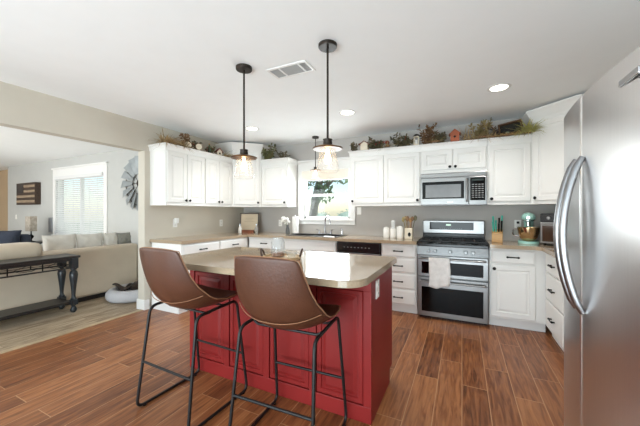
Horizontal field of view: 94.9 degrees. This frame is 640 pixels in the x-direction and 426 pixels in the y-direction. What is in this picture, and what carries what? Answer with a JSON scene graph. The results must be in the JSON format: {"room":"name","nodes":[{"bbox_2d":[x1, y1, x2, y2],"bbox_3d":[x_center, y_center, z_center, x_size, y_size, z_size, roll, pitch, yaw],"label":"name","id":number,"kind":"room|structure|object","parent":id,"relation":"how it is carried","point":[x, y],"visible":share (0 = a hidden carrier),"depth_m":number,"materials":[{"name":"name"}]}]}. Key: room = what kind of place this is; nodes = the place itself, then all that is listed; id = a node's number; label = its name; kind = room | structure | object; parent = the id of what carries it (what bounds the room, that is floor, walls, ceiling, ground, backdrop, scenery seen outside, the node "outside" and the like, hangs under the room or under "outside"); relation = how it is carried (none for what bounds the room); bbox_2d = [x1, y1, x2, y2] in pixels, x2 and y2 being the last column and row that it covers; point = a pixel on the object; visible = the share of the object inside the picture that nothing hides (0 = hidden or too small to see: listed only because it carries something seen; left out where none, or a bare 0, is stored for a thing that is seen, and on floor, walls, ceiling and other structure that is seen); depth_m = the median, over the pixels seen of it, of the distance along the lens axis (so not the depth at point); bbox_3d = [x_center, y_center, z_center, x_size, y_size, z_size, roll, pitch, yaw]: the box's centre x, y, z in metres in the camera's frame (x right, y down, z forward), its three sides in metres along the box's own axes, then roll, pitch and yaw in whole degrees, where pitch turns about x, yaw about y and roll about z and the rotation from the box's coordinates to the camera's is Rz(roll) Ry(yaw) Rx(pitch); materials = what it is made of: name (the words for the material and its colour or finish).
{"room":"kitchen","nodes":[
{"label":"kitchen","id":0,"kind":"room"},
{"bbox_2d":[0,170,7,230],"bbox_3d":[-9.309,0.050,8.532,2.810,2.460,0.140,0,0,26],"label":"wall","id":1,"kind":"structure","parent":0,"point":[4,173],"depth_m":8.23,"materials":[{"name":"beige paint"}]},
{"bbox_2d":[8,149,137,248],"bbox_3d":[-5.061,0.050,6.257,6.820,2.460,0.140,0,0,26],"label":"wall","id":2,"kind":"structure","parent":0,"point":[121,217],"depth_m":6.55,"materials":[{"name":"paint"}]},
{"bbox_2d":[16,182,40,204],"bbox_3d":[-7.017,-0.440,7.060,0.960,0.520,0.113,0,0,26],"label":"wall art","id":3,"kind":"object","parent":2,"relation":"attached to","point":[26,193],"visible":1,"depth_m":6.93,"materials":[{"name":"brown wood"}]},
{"bbox_2d":[48,217,52,232],"bbox_3d":[-6.108,0.290,6.665,0.180,0.340,0.033,0,0,26],"label":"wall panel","id":4,"kind":"object","parent":2,"relation":"attached to","point":[50,219],"visible":1,"depth_m":6.64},
{"bbox_2d":[51,161,107,235],"bbox_3d":[-5.072,-0.198,6.212,2.120,1.575,0.150,0,0,26],"label":"window","id":5,"kind":"structure","parent":2,"relation":"in","point":[100,166],"depth_m":6.10,"materials":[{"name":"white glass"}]},
{"bbox_2d":[54,172,102,234],"bbox_3d":[-5.090,-0.143,6.174,1.836,1.286,0.057,0,0,26],"label":"window blind","id":6,"kind":"object","parent":5,"relation":"attached to","point":[66,224],"visible":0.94,"depth_m":6.14,"materials":[{"name":"plastic"}]},
{"bbox_2d":[121,156,137,210],"bbox_3d":[-3.252,-0.520,5.266,0.980,0.980,0.060,0,0,26],"label":"ornament","id":7,"kind":"object","parent":2,"relation":"attached to","point":[131,167],"visible":0.46,"depth_m":5.35,"materials":[{"name":"metal"}]},
{"bbox_2d":[0,81,243,306],"bbox_3d":[-3.121,0.050,2.286,0.130,2.460,7.400,0,0,26],"label":"wall","id":8,"kind":"structure","parent":0,"point":[21,108],"depth_m":3.73,"materials":[{"name":"paint"}]},
{"bbox_2d":[137,299,149,309],"bbox_3d":[-2.166,1.215,4.263,0.160,0.130,0.900,0,0,26],"label":"baseboard","id":9,"kind":"structure","parent":8,"relation":"attached to","point":[141,304],"depth_m":3.85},
{"bbox_2d":[173,218,178,226],"bbox_3d":[-2.077,0.151,4.239,0.050,0.132,0.070,0,0,26],"label":"wall outlet","id":10,"kind":"object","parent":8,"relation":"attached to","point":[175,220],"visible":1,"depth_m":4.22,"materials":[{"name":"white plastic"}]},
{"bbox_2d":[148,142,205,205],"bbox_3d":[-1.972,-0.490,4.101,0.360,0.800,0.662,0,0,26],"label":"upper cabinet","id":11,"kind":"object","parent":8,"relation":"attached to","point":[176,172],"visible":0.99,"depth_m":3.91,"materials":[{"name":"white wood"}]},
{"bbox_2d":[147,128,187,147],"bbox_3d":[-1.981,-0.923,3.811,0.565,0.262,0.533,0,0,-28],"label":"dried grass","id":12,"kind":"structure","parent":11,"relation":"on","point":[167,139],"depth_m":3.75,"materials":[{"name":"plant"}]},
{"bbox_2d":[179,133,192,147],"bbox_3d":[-1.891,-1.018,4.158,0.173,0.247,0.210,0,0,26],"label":"twigs","id":13,"kind":"object","parent":11,"relation":"on","point":[181,134],"visible":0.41,"depth_m":4.12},
{"bbox_2d":[177,139,197,149],"bbox_3d":[-1.898,-0.913,4.022,0.499,0.241,0.415,0,0,-1],"label":"dried grass","id":14,"kind":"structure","parent":11,"relation":"on","point":[183,144],"depth_m":4.00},
{"bbox_2d":[195,143,201,150],"bbox_3d":[-1.753,-0.943,4.243,0.100,0.102,0.035,0,0,-37],"label":"round plaque","id":15,"kind":"object","parent":11,"relation":"on","point":[199,145],"visible":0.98,"depth_m":4.23,"materials":[{"name":"beige paint"}]},
{"bbox_2d":[199,152,232,206],"bbox_3d":[-1.701,-0.490,4.660,0.360,0.800,0.575,0,0,26],"label":"upper cabinet","id":16,"kind":"object","parent":8,"relation":"attached to","point":[217,172],"visible":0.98,"depth_m":4.56,"materials":[{"name":"white wood"}]},
{"bbox_2d":[214,148,223,155],"bbox_3d":[-1.599,-0.952,4.646,0.112,0.120,0.116,0,0,44],"label":"birdhouse","id":17,"kind":"object","parent":16,"relation":"on","point":[218,151],"visible":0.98,"depth_m":4.62,"materials":[{"name":"beige paint"}]},
{"bbox_2d":[0,296,563,425],"bbox_3d":[-5.106,1.330,3.246,14.980,0.100,7.600,0,0,26],"label":"floor","id":18,"kind":"structure","parent":0,"point":[444,372],"depth_m":2.27,"materials":[{"name":"brown wood"}]},
{"bbox_2d":[0,230,30,243],"bbox_3d":[-6.358,0.790,5.471,1.220,0.881,0.940,0,0,-9],"label":"armchair","id":19,"kind":"object","parent":18,"relation":"on","point":[15,236],"visible":0.37,"depth_m":5.68,"materials":[{"name":"blue fabric"}]},
{"bbox_2d":[0,253,80,319],"bbox_3d":[-3.746,0.917,2.866,0.382,0.725,2.240,0,0,26],"label":"console table","id":20,"kind":"object","parent":18,"relation":"on","point":[61,260],"visible":1,"depth_m":3.60,"materials":[{"name":"black wood"}]},
{"bbox_2d":[0,298,70,319],"bbox_3d":[-3.746,1.145,2.866,0.320,0.030,2.060,0,0,26],"label":"shelf","id":21,"kind":"object","parent":20,"relation":"attached to","point":[26,309],"depth_m":3.48,"materials":[{"name":"black wood"}]},
{"bbox_2d":[0,242,137,320],"bbox_3d":[-4.174,0.835,3.634,1.020,0.890,3.410,0,0,26],"label":"sofa","id":22,"kind":"object","parent":18,"relation":"on","point":[100,267],"visible":0.76,"depth_m":4.04,"materials":[{"name":"fabric"}]},
{"bbox_2d":[0,242,42,259],"bbox_3d":[-4.004,0.496,3.274,0.400,0.211,1.310,0,0,26],"label":"cushion","id":23,"kind":"object","parent":22,"relation":"on","point":[20,249],"depth_m":3.58,"materials":[{"name":"fabric"}]},
{"bbox_2d":[42,234,75,250],"bbox_3d":[-3.755,0.537,4.247,0.183,0.427,0.400,0,0,26],"label":"throw pillow","id":24,"kind":"object","parent":22,"relation":"on","point":[55,242],"visible":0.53,"depth_m":4.19,"materials":[{"name":"fabric"}]},
{"bbox_2d":[76,233,102,247],"bbox_3d":[-3.597,0.542,4.599,0.182,0.417,0.370,0,0,26],"label":"throw pillow","id":25,"kind":"object","parent":22,"relation":"on","point":[82,240],"visible":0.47,"depth_m":4.54,"materials":[{"name":"fabric"}]},
{"bbox_2d":[103,232,117,245],"bbox_3d":[-3.461,0.542,4.855,0.162,0.418,0.210,0,0,26],"label":"throw pillow","id":26,"kind":"object","parent":22,"relation":"on","point":[108,238],"visible":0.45,"depth_m":4.81,"materials":[{"name":"fabric"}]},
{"bbox_2d":[116,232,130,243],"bbox_3d":[-3.366,0.464,5.036,0.140,0.229,0.240,0,0,20],"label":"throw pillow","id":27,"kind":"object","parent":22,"relation":"on","point":[123,238],"visible":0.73,"depth_m":4.98,"materials":[{"name":"fabric"}]},
{"bbox_2d":[0,309,142,353],"bbox_3d":[-3.516,1.276,1.389,0.060,0.008,5.440,0,0,26],"label":"trim","id":28,"kind":"structure","parent":18,"relation":"on","point":[129,313],"depth_m":3.08,"materials":[{"name":"brown wood"}]},
{"bbox_2d":[105,282,137,302],"bbox_3d":[-2.762,1.195,4.445,0.707,0.170,0.824,0,0,26],"label":"pet bed","id":29,"kind":"object","parent":18,"relation":"on","point":[113,295],"visible":0.47,"depth_m":4.09,"materials":[{"name":"fabric"}]},
{"bbox_2d":[112,281,137,290],"bbox_3d":[-2.792,1.109,4.401,0.392,0.146,0.394,0,0,26],"label":"blanket","id":30,"kind":"object","parent":29,"relation":"on","point":[132,286],"visible":0.7,"depth_m":4.29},
{"bbox_2d":[152,240,218,313],"bbox_3d":[-1.822,0.840,4.058,0.623,0.880,0.630,0,0,26],"label":"base cabinet","id":31,"kind":"object","parent":18,"relation":"on","point":[191,248],"visible":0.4,"depth_m":3.81,"materials":[{"name":"white wood"}]},
{"bbox_2d":[150,232,422,244],"bbox_3d":[-0.402,0.380,4.043,3.237,0.040,1.870,0,0,26],"label":"countertop","id":32,"kind":"structure","parent":31,"relation":"on","point":[230,235],"depth_m":4.17,"materials":[{"name":"stone"}]},
{"bbox_2d":[242,230,253,232],"bbox_3d":[-1.258,0.334,5.118,0.200,0.050,0.060,0,0,-2],"label":"wooden riser","id":33,"kind":"object","parent":32,"relation":"on","point":[243,231],"visible":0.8,"depth_m":5.09,"materials":[{"name":"orange wood"}]},
{"bbox_2d":[240,213,258,231],"bbox_3d":[-1.265,0.188,5.264,0.330,0.344,0.066,0,0,-2],"label":"picture frame","id":34,"kind":"object","parent":32,"relation":"on","point":[248,221],"visible":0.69,"depth_m":5.27,"materials":[{"name":"brown wood"}]},
{"bbox_2d":[281,217,289,233],"bbox_3d":[-0.571,0.215,4.817,0.158,0.289,0.110,0,0,42],"label":"vase","id":35,"kind":"object","parent":32,"relation":"on","point":[284,219],"visible":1,"depth_m":4.78,"materials":[{"name":"clear glass"}]},
{"bbox_2d":[291,214,298,233],"bbox_3d":[-0.412,0.196,4.926,0.140,0.327,0.140,0,0,26],"label":"paper towel holder","id":36,"kind":"object","parent":32,"relation":"on","point":[295,220],"visible":0.91,"depth_m":4.88,"materials":[{"name":"paper"}]},
{"bbox_2d":[287,233,346,237],"bbox_3d":[-0.047,0.455,4.543,0.840,0.210,0.430,0,0,26],"label":"sink","id":37,"kind":"object","parent":32,"relation":"in","point":[297,234],"visible":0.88,"depth_m":4.64,"materials":[{"name":"metal"}]},
{"bbox_2d":[296,234,341,236],"bbox_3d":[-0.051,0.460,4.537,0.790,0.200,0.369,0,0,26],"label":"basin","id":38,"kind":"object","parent":37,"relation":"in","point":[312,235],"depth_m":4.64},
{"bbox_2d":[316,216,331,233],"bbox_3d":[0.063,0.201,4.656,0.306,0.296,0.136,0,0,26],"label":"faucet","id":39,"kind":"object","parent":32,"relation":"on","point":[326,216],"visible":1,"depth_m":4.68,"materials":[{"name":"silver metal"}]},
{"bbox_2d":[383,227,389,237],"bbox_3d":[0.933,0.281,4.125,0.084,0.157,0.084,0,0,26],"label":"canister","id":40,"kind":"object","parent":32,"relation":"on","point":[386,232],"visible":1,"depth_m":4.09,"materials":[{"name":"white ceramic"}]},
{"bbox_2d":[390,220,395,237],"bbox_3d":[1.017,0.236,4.085,0.086,0.246,0.086,0,0,26],"label":"canister","id":41,"kind":"object","parent":32,"relation":"on","point":[393,229],"visible":0.99,"depth_m":4.05,"materials":[{"name":"white ceramic"}]},
{"bbox_2d":[397,226,402,238],"bbox_3d":[1.102,0.273,4.044,0.092,0.172,0.092,0,0,26],"label":"canister","id":42,"kind":"object","parent":32,"relation":"on","point":[399,228],"visible":0.99,"depth_m":4.00,"materials":[{"name":"white ceramic"}]},
{"bbox_2d":[402,215,416,238],"bbox_3d":[1.212,0.200,3.988,0.200,0.318,0.103,0,0,26],"label":"utensil crock","id":43,"kind":"object","parent":32,"relation":"on","point":[408,231],"visible":1,"depth_m":3.96,"materials":[{"name":"beige paint"}]},
{"bbox_2d":[136,247,247,425],"bbox_3d":[-0.869,0.745,1.985,0.518,1.069,0.549,0,0,28],"label":"bar stool","id":44,"kind":"object","parent":18,"relation":"on","point":[167,276],"visible":0.98,"depth_m":1.78,"materials":[{"name":"brown leather"}]},
{"bbox_2d":[219,237,247,248],"bbox_3d":[-1.547,0.840,4.627,0.623,0.880,0.635,0,0,26],"label":"drawer","id":45,"kind":"object","parent":18,"relation":"on","point":[236,242],"visible":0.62,"depth_m":4.47,"materials":[{"name":"white wood"}]},
{"bbox_2d":[249,237,281,248],"bbox_3d":[-0.758,0.840,4.883,0.645,0.880,0.623,0,0,26],"label":"drawer","id":46,"kind":"object","parent":18,"relation":"on","point":[255,242],"visible":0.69,"depth_m":4.62,"materials":[{"name":"white wood"}]},
{"bbox_2d":[228,255,346,425],"bbox_3d":[-0.174,0.745,1.649,0.518,1.069,0.549,0,0,24],"label":"bar stool","id":47,"kind":"object","parent":18,"relation":"on","point":[276,292],"visible":1,"depth_m":1.44,"materials":[{"name":"leather"}]},
{"bbox_2d":[190,267,391,424],"bbox_3d":[-0.260,0.836,2.358,1.540,0.888,0.580,0,0,26],"label":"kitchen island","id":48,"kind":"object","parent":18,"relation":"on","point":[365,320],"visible":0.66,"depth_m":1.98,"materials":[{"name":"red paint"}]},
{"bbox_2d":[181,247,396,287],"bbox_3d":[-0.320,0.370,2.226,1.605,0.040,0.930,0,0,26],"label":"island countertop","id":49,"kind":"structure","parent":48,"relation":"on","point":[336,270],"depth_m":2.00,"materials":[{"name":"stone"}]},
{"bbox_2d":[260,248,302,259],"bbox_3d":[-0.287,0.310,2.205,0.288,0.079,0.288,0,0,43],"label":"serving tray","id":50,"kind":"object","parent":49,"relation":"on","point":[291,256],"visible":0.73,"depth_m":2.23,"materials":[{"name":"brown wood"}]},
{"bbox_2d":[271,239,283,256],"bbox_3d":[-0.320,0.265,2.237,0.104,0.147,0.104,0,0,26],"label":"glass jar","id":51,"kind":"object","parent":50,"relation":"on","point":[275,253],"visible":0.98,"depth_m":2.21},
{"bbox_2d":[376,279,378,298],"bbox_3d":[0.369,0.490,1.876,0.010,0.115,0.070,0,0,26],"label":"wall outlet","id":52,"kind":"object","parent":48,"relation":"attached to","point":[377,281],"visible":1,"depth_m":1.86,"materials":[{"name":"white plastic"}]},
{"bbox_2d":[282,239,337,252],"bbox_3d":[-0.057,0.840,4.547,0.910,0.880,0.618,0,0,26],"label":"base cabinet","id":53,"kind":"object","parent":18,"relation":"on","point":[287,244],"visible":0.07,"depth_m":4.28,"materials":[{"name":"white wood"}]},
{"bbox_2d":[337,241,380,255],"bbox_3d":[0.629,0.843,4.200,0.606,0.875,0.650,0,0,26],"label":"dishwasher","id":54,"kind":"object","parent":18,"relation":"on","point":[362,248],"visible":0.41,"depth_m":3.93,"materials":[{"name":"black metal"}]},
{"bbox_2d":[381,243,417,313],"bbox_3d":[1.115,0.840,3.978,0.445,0.880,0.623,0,0,26],"label":"base cabinet","id":55,"kind":"object","parent":18,"relation":"on","point":[404,272],"visible":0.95,"depth_m":3.71,"materials":[{"name":"white wood"}]},
{"bbox_2d":[417,220,488,324],"bbox_3d":[1.655,0.695,3.681,0.756,1.170,0.691,0,0,26],"label":"gas range","id":56,"kind":"object","parent":18,"relation":"on","point":[466,299],"visible":1,"depth_m":3.43,"materials":[{"name":"silver metal"}]},
{"bbox_2d":[429,257,449,288],"bbox_3d":[1.396,0.715,3.430,0.237,0.357,0.050,0,0,26],"label":"dish towel","id":57,"kind":"object","parent":56,"relation":"hanging from","point":[439,268],"visible":1,"depth_m":3.41,"materials":[{"name":"fabric"}]},
{"bbox_2d":[417,239,488,248],"bbox_3d":[1.657,0.393,3.686,0.756,0.035,0.601,0,0,26],"label":"cooktop","id":58,"kind":"object","parent":56,"relation":"in","point":[444,244],"depth_m":3.49,"materials":[{"name":"black metal"}]},
{"bbox_2d":[488,248,545,331],"bbox_3d":[2.256,0.840,3.426,0.522,0.880,0.623,0,0,26],"label":"base cabinet","id":59,"kind":"object","parent":18,"relation":"on","point":[517,278],"visible":0.98,"depth_m":3.18,"materials":[{"name":"white wood"}]},
{"bbox_2d":[546,253,563,351],"bbox_3d":[2.446,0.840,2.655,0.622,0.880,0.660,0,0,26],"label":"base cabinet","id":60,"kind":"object","parent":18,"relation":"on","point":[554,290],"visible":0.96,"depth_m":2.71,"materials":[{"name":"white wood"}]},
{"bbox_2d":[553,46,639,425],"bbox_3d":[1.420,0.380,1.007,0.939,1.800,0.910,0,0,26],"label":"refrigerator","id":61,"kind":"object","parent":18,"relation":"on","point":[596,227],"visible":1,"depth_m":1.07,"materials":[{"name":"silver metal"}]},
{"bbox_3d":[-6.293,0.965,6.397,0.500,0.630,0.500,0,0,26],"label":"end table","id":62,"kind":"object","parent":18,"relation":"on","visible":0},
{"bbox_2d":[25,216,36,241],"bbox_3d":[-6.293,0.369,6.397,0.220,0.560,0.140,0,0,26],"label":"table lamp","id":63,"kind":"object","parent":62,"relation":"on","point":[30,221],"visible":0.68,"depth_m":6.35,"materials":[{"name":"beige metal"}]},
{"bbox_3d":[2.065,0.840,1.867,0.622,0.880,1.080,0,0,26],"label":"base cabinet","id":64,"kind":"object","parent":18,"relation":"on","visible":0},
{"bbox_2d":[486,240,554,256],"bbox_3d":[2.146,0.380,2.534,1.101,0.040,2.370,0,0,26],"label":"countertop","id":65,"kind":"structure","parent":64,"relation":"on","point":[548,248],"depth_m":3.17,"materials":[{"name":"stone"}]},
{"bbox_2d":[492,215,502,242],"bbox_3d":[2.141,0.199,3.541,0.115,0.321,0.140,0,0,34],"label":"knife block","id":66,"kind":"object","parent":65,"relation":"on","point":[497,234],"visible":1,"depth_m":3.50,"materials":[{"name":"brown wood"}]},
{"bbox_2d":[512,212,539,243],"bbox_3d":[2.404,0.181,3.429,0.266,0.356,0.352,0,0,36],"label":"stand mixer","id":67,"kind":"object","parent":65,"relation":"on","point":[528,234],"visible":1,"depth_m":3.32,"materials":[{"name":"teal metal"}]},
{"bbox_2d":[512,227,539,240],"bbox_3d":[2.371,0.252,3.381,0.264,0.155,0.216,0,0,26],"label":"bowl","id":68,"kind":"object","parent":67,"relation":"on","point":[525,233],"depth_m":3.31,"materials":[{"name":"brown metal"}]},
{"bbox_2d":[540,213,554,244],"bbox_3d":[2.636,0.186,3.123,0.353,0.345,0.400,0,0,-26],"label":"toaster oven","id":69,"kind":"object","parent":65,"relation":"on","point":[547,219],"visible":0.3,"depth_m":3.18,"materials":[{"name":"silver metal"}]},
{"bbox_2d":[0,0,639,170],"bbox_3d":[-5.106,-1.255,3.246,15.180,0.150,7.800,0,0,26],"label":"ceiling","id":70,"kind":"structure","parent":0,"point":[401,65],"depth_m":2.28,"materials":[{"name":"paint"}]},
{"bbox_2d":[230,63,256,170],"bbox_3d":[-0.618,-0.728,2.387,0.212,0.904,0.212,0,0,26],"label":"pendant light","id":71,"kind":"object","parent":70,"relation":"hanging from","point":[243,68],"visible":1,"depth_m":2.38,"materials":[{"name":"brown metal"}]},
{"bbox_2d":[245,126,258,130],"bbox_3d":[-0.959,-1.177,4.140,0.204,0.006,0.204,0,0,26],"label":"recessed light","id":72,"kind":"object","parent":70,"relation":"in","point":[250,128],"visible":0.94,"depth_m":4.13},
{"bbox_2d":[266,60,315,78],"bbox_3d":[-0.240,-1.176,2.432,0.370,0.008,0.180,0,0,26],"label":"ceiling vent","id":73,"kind":"object","parent":70,"relation":"in","point":[300,67],"visible":1,"depth_m":2.42,"materials":[{"name":"metal"}]},
{"bbox_2d":[310,136,320,177],"bbox_3d":[-0.070,-0.850,4.588,0.170,0.659,0.170,0,0,26],"label":"pendant light","id":74,"kind":"object","parent":70,"relation":"hanging from","point":[313,137],"visible":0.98,"depth_m":4.57,"materials":[{"name":"brown metal"}]},
{"bbox_2d":[313,39,342,172],"bbox_3d":[0.054,-0.731,2.064,0.212,0.899,0.212,0,0,26],"label":"pendant light","id":75,"kind":"object","parent":70,"relation":"hanging from","point":[327,46],"visible":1,"depth_m":2.05,"materials":[{"name":"brown metal"}]},
{"bbox_2d":[339,109,355,115],"bbox_3d":[0.325,-1.177,3.475,0.204,0.006,0.204,0,0,26],"label":"recessed light","id":76,"kind":"object","parent":70,"relation":"in","point":[348,112],"visible":1,"depth_m":3.47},
{"bbox_2d":[487,83,511,91],"bbox_3d":[1.695,-1.177,2.780,0.204,0.006,0.204,0,0,26],"label":"recessed light","id":77,"kind":"object","parent":70,"relation":"in","point":[499,87],"visible":1,"depth_m":2.77,"materials":[{"name":"white"}]},
{"bbox_2d":[244,118,555,246],"bbox_3d":[0.888,0.050,4.536,5.390,2.460,0.140,0,0,26],"label":"wall","id":78,"kind":"structure","parent":0,"point":[372,220],"depth_m":4.38,"materials":[{"name":"beige paint"}]},
{"bbox_2d":[215,142,274,206],"bbox_3d":[-1.284,-0.620,5.107,0.718,1.060,0.718,0,0,26],"label":"upper cabinet","id":79,"kind":"object","parent":78,"relation":"attached to","point":[246,185],"visible":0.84,"depth_m":4.91,"materials":[{"name":"white wood"}]},
{"bbox_2d":[261,157,298,206],"bbox_3d":[-0.690,-0.490,5.021,0.547,0.800,0.360,0,0,26],"label":"upper cabinet","id":80,"kind":"object","parent":78,"relation":"attached to","point":[279,175],"visible":0.99,"depth_m":4.90,"materials":[{"name":"white wood"}]},
{"bbox_2d":[261,143,276,158],"bbox_3d":[-0.888,-1.032,4.999,0.345,0.274,0.189,0,0,20],"label":"bunch","id":81,"kind":"object","parent":80,"relation":"on","point":[267,154],"visible":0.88,"depth_m":4.97,"materials":[{"name":"green plant"}]},
{"bbox_2d":[276,151,289,157],"bbox_3d":[-0.608,-0.958,4.846,0.241,0.128,0.131,0,0,17],"label":"greenery sprig","id":82,"kind":"object","parent":80,"relation":"on","point":[282,153],"visible":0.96,"depth_m":4.84,"materials":[{"name":"green plant"}]},
{"bbox_2d":[297,157,355,224],"bbox_3d":[0.107,-0.338,4.863,1.070,1.075,0.150,0,0,26],"label":"window","id":83,"kind":"structure","parent":78,"relation":"in","point":[341,162],"depth_m":4.85,"materials":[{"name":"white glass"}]},
{"bbox_2d":[302,168,349,180],"bbox_3d":[0.078,-0.609,4.802,0.850,0.162,0.038,0,0,26],"label":"roller shade","id":84,"kind":"object","parent":83,"relation":"attached to","point":[331,174],"visible":1,"depth_m":4.76,"materials":[{"name":"fabric"}]},
{"bbox_2d":[348,145,420,205],"bbox_3d":[0.937,-0.490,4.234,1.022,0.800,0.360,0,0,26],"label":"upper cabinet","id":85,"kind":"object","parent":78,"relation":"attached to","point":[391,176],"visible":1,"depth_m":4.07,"materials":[{"name":"white wood"}]},
{"bbox_2d":[350,141,359,150],"bbox_3d":[0.505,-0.967,4.321,0.129,0.144,0.139,0,0,-39],"label":"greenery sprig","id":86,"kind":"object","parent":85,"relation":"on","point":[352,144],"visible":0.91,"depth_m":4.31,"materials":[{"name":"green plant"}]},
{"bbox_2d":[359,141,369,149],"bbox_3d":[0.646,-0.957,4.231,0.140,0.130,0.114,0,0,26],"label":"house","id":87,"kind":"object","parent":85,"relation":"on","point":[363,145],"visible":0.91,"depth_m":4.19,"materials":[{"name":"beige paint"}]},
{"bbox_2d":[365,136,385,148],"bbox_3d":[0.786,-0.993,4.190,0.344,0.197,0.185,0,0,26],"label":"bunch","id":88,"kind":"object","parent":85,"relation":"on","point":[374,144],"visible":0.93,"depth_m":4.16,"materials":[{"name":"green plant"}]},
{"bbox_2d":[380,141,395,148],"bbox_3d":[0.935,-0.893,4.004,0.310,0.177,0.342,0,0,-31],"label":"sprig","id":89,"kind":"object","parent":85,"relation":"on","point":[386,142],"visible":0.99,"depth_m":4.00,"materials":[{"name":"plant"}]},
{"bbox_2d":[390,132,413,146],"bbox_3d":[1.135,-0.997,4.015,0.368,0.206,0.174,0,0,20],"label":"bunch","id":90,"kind":"object","parent":85,"relation":"on","point":[406,141],"visible":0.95,"depth_m":4.00,"materials":[{"name":"green plant"}]},
{"bbox_2d":[413,134,419,144],"bbox_3d":[1.285,-0.968,3.910,0.100,0.152,0.100,0,0,26],"label":"lantern","id":91,"kind":"object","parent":85,"relation":"on","point":[416,142],"visible":0.95,"depth_m":3.89,"materials":[{"name":"beige paint"}]},
{"bbox_2d":[421,138,486,173],"bbox_3d":[1.741,-0.698,3.845,0.760,0.385,0.360,0,0,26],"label":"upper cabinet","id":92,"kind":"object","parent":78,"relation":"attached to","point":[466,155],"visible":0.98,"depth_m":3.70,"materials":[{"name":"white wood"}]},
{"bbox_2d":[417,123,438,143],"bbox_3d":[1.418,-1.045,3.873,0.311,0.301,0.198,0,0,26],"label":"bunch","id":93,"kind":"object","parent":92,"relation":"on","point":[429,133],"visible":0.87,"depth_m":3.85,"materials":[{"name":"plant"}]},
{"bbox_2d":[434,131,447,142],"bbox_3d":[1.563,-0.974,3.812,0.170,0.158,0.178,0,0,26],"label":"bunch","id":94,"kind":"object","parent":92,"relation":"on","point":[443,134],"visible":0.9,"depth_m":3.78,"materials":[{"name":"green plant"}]},
{"bbox_2d":[421,171,486,205],"bbox_3d":[1.720,-0.290,3.802,0.752,0.410,0.456,0,0,26],"label":"microwave","id":95,"kind":"object","parent":92,"relation":"attached to","point":[454,188],"visible":1,"depth_m":3.64,"materials":[{"name":"silver metal"}]},
{"bbox_2d":[449,129,460,141],"bbox_3d":[1.700,-0.967,3.700,0.136,0.150,0.142,0,0,26],"label":"birdhouse","id":96,"kind":"object","parent":92,"relation":"on","point":[454,135],"visible":0.98,"depth_m":3.67,"materials":[{"name":"orange paint"}]},
{"bbox_2d":[459,126,487,140],"bbox_3d":[1.877,-0.972,3.662,0.466,0.218,0.368,0,0,26],"label":"dried grass","id":97,"kind":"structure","parent":92,"relation":"on","point":[465,134],"depth_m":3.64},
{"bbox_2d":[468,117,493,138],"bbox_3d":[1.976,-1.022,3.600,0.288,0.253,0.179,0,0,9],"label":"bunch","id":98,"kind":"object","parent":92,"relation":"on","point":[487,126],"visible":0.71,"depth_m":3.60,"materials":[{"name":"green plant"}]},
{"bbox_2d":[487,134,531,204],"bbox_3d":[2.285,-0.490,3.582,0.442,0.800,0.360,0,0,26],"label":"upper cabinet","id":99,"kind":"object","parent":78,"relation":"attached to","point":[509,161],"visible":0.99,"depth_m":3.45,"materials":[{"name":"white wood"}]},
{"bbox_2d":[473,132,499,139],"bbox_3d":[1.948,-0.901,3.467,0.381,0.219,0.247,0,0,26],"label":"sprig","id":100,"kind":"object","parent":99,"relation":"on","point":[482,135],"visible":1,"depth_m":3.49,"materials":[{"name":"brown plant"}]},
{"bbox_2d":[476,128,502,139],"bbox_3d":[2.031,-0.917,3.515,0.364,0.201,0.294,0,0,-18],"label":"dried grass","id":101,"kind":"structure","parent":99,"relation":"on","point":[492,136],"depth_m":3.49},
{"bbox_2d":[493,129,519,136],"bbox_3d":[2.191,-0.903,3.414,0.357,0.062,0.212,0,0,26],"label":"dried grass","id":102,"kind":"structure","parent":99,"relation":"on","point":[509,133],"depth_m":3.40,"materials":[{"name":"plant"}]},
{"bbox_2d":[498,119,522,136],"bbox_3d":[2.255,-0.991,3.476,0.260,0.192,0.090,0,0,30],"label":"decorative sign","id":103,"kind":"object","parent":99,"relation":"on","point":[511,124],"visible":0.62,"depth_m":3.49,"materials":[{"name":"brown wood"}]},
{"bbox_2d":[506,117,544,138],"bbox_3d":[2.314,-0.940,3.304,0.409,0.296,0.513,0,0,-10],"label":"ornamental grass","id":104,"kind":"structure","parent":99,"relation":"on","point":[529,128],"depth_m":3.27,"materials":[{"name":"plant"}]},
{"bbox_2d":[514,220,520,227],"bbox_3d":[2.475,0.155,3.671,0.070,0.115,0.035,0,0,26],"label":"wall outlet","id":105,"kind":"object","parent":78,"relation":"attached to","point":[517,223],"visible":0.91,"depth_m":3.68,"materials":[{"name":"white plastic"}]},
{"bbox_2d":[522,94,582,204],"bbox_3d":[2.675,-0.620,3.193,0.718,1.060,0.718,0,0,26],"label":"upper cabinet","id":106,"kind":"object","parent":78,"relation":"attached to","point":[547,147],"visible":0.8,"depth_m":3.17,"materials":[{"name":"white wood"}]},
{"label":"outside","id":107,"kind":"structure","parent":0,"visible":0},
{"bbox_2d":[75,223,102,233],"bbox_3d":[7.253,1.805,37.979,100.000,0.150,65.300,0,0,26],"label":"lawn","id":108,"kind":"structure","parent":107,"point":[75,223],"depth_m":29.36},
{"bbox_2d":[308,211,329,216],"bbox_3d":[-0.229,0.949,48.955,4.252,2.210,2.833,0,0,26],"label":"bush","id":109,"kind":"object","parent":108,"relation":"on","point":[321,214],"visible":0.21,"depth_m":48.30,"materials":[{"name":"green plant"}]},
{"bbox_2d":[308,179,347,216],"bbox_3d":[0.400,-1.264,10.337,4.082,6.033,3.175,0,0,26],"label":"shade tree","id":110,"kind":"object","parent":108,"relation":"on","point":[319,188],"visible":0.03,"depth_m":10.06,"materials":[{"name":"green plant"}]},
{"bbox_2d":[337,209,347,216],"bbox_3d":[4.806,0.688,45.441,4.816,2.710,3.417,0,0,26],"label":"bush","id":111,"kind":"object","parent":108,"relation":"on","point":[344,214],"visible":0.19,"depth_m":45.07,"materials":[{"name":"green plant"}]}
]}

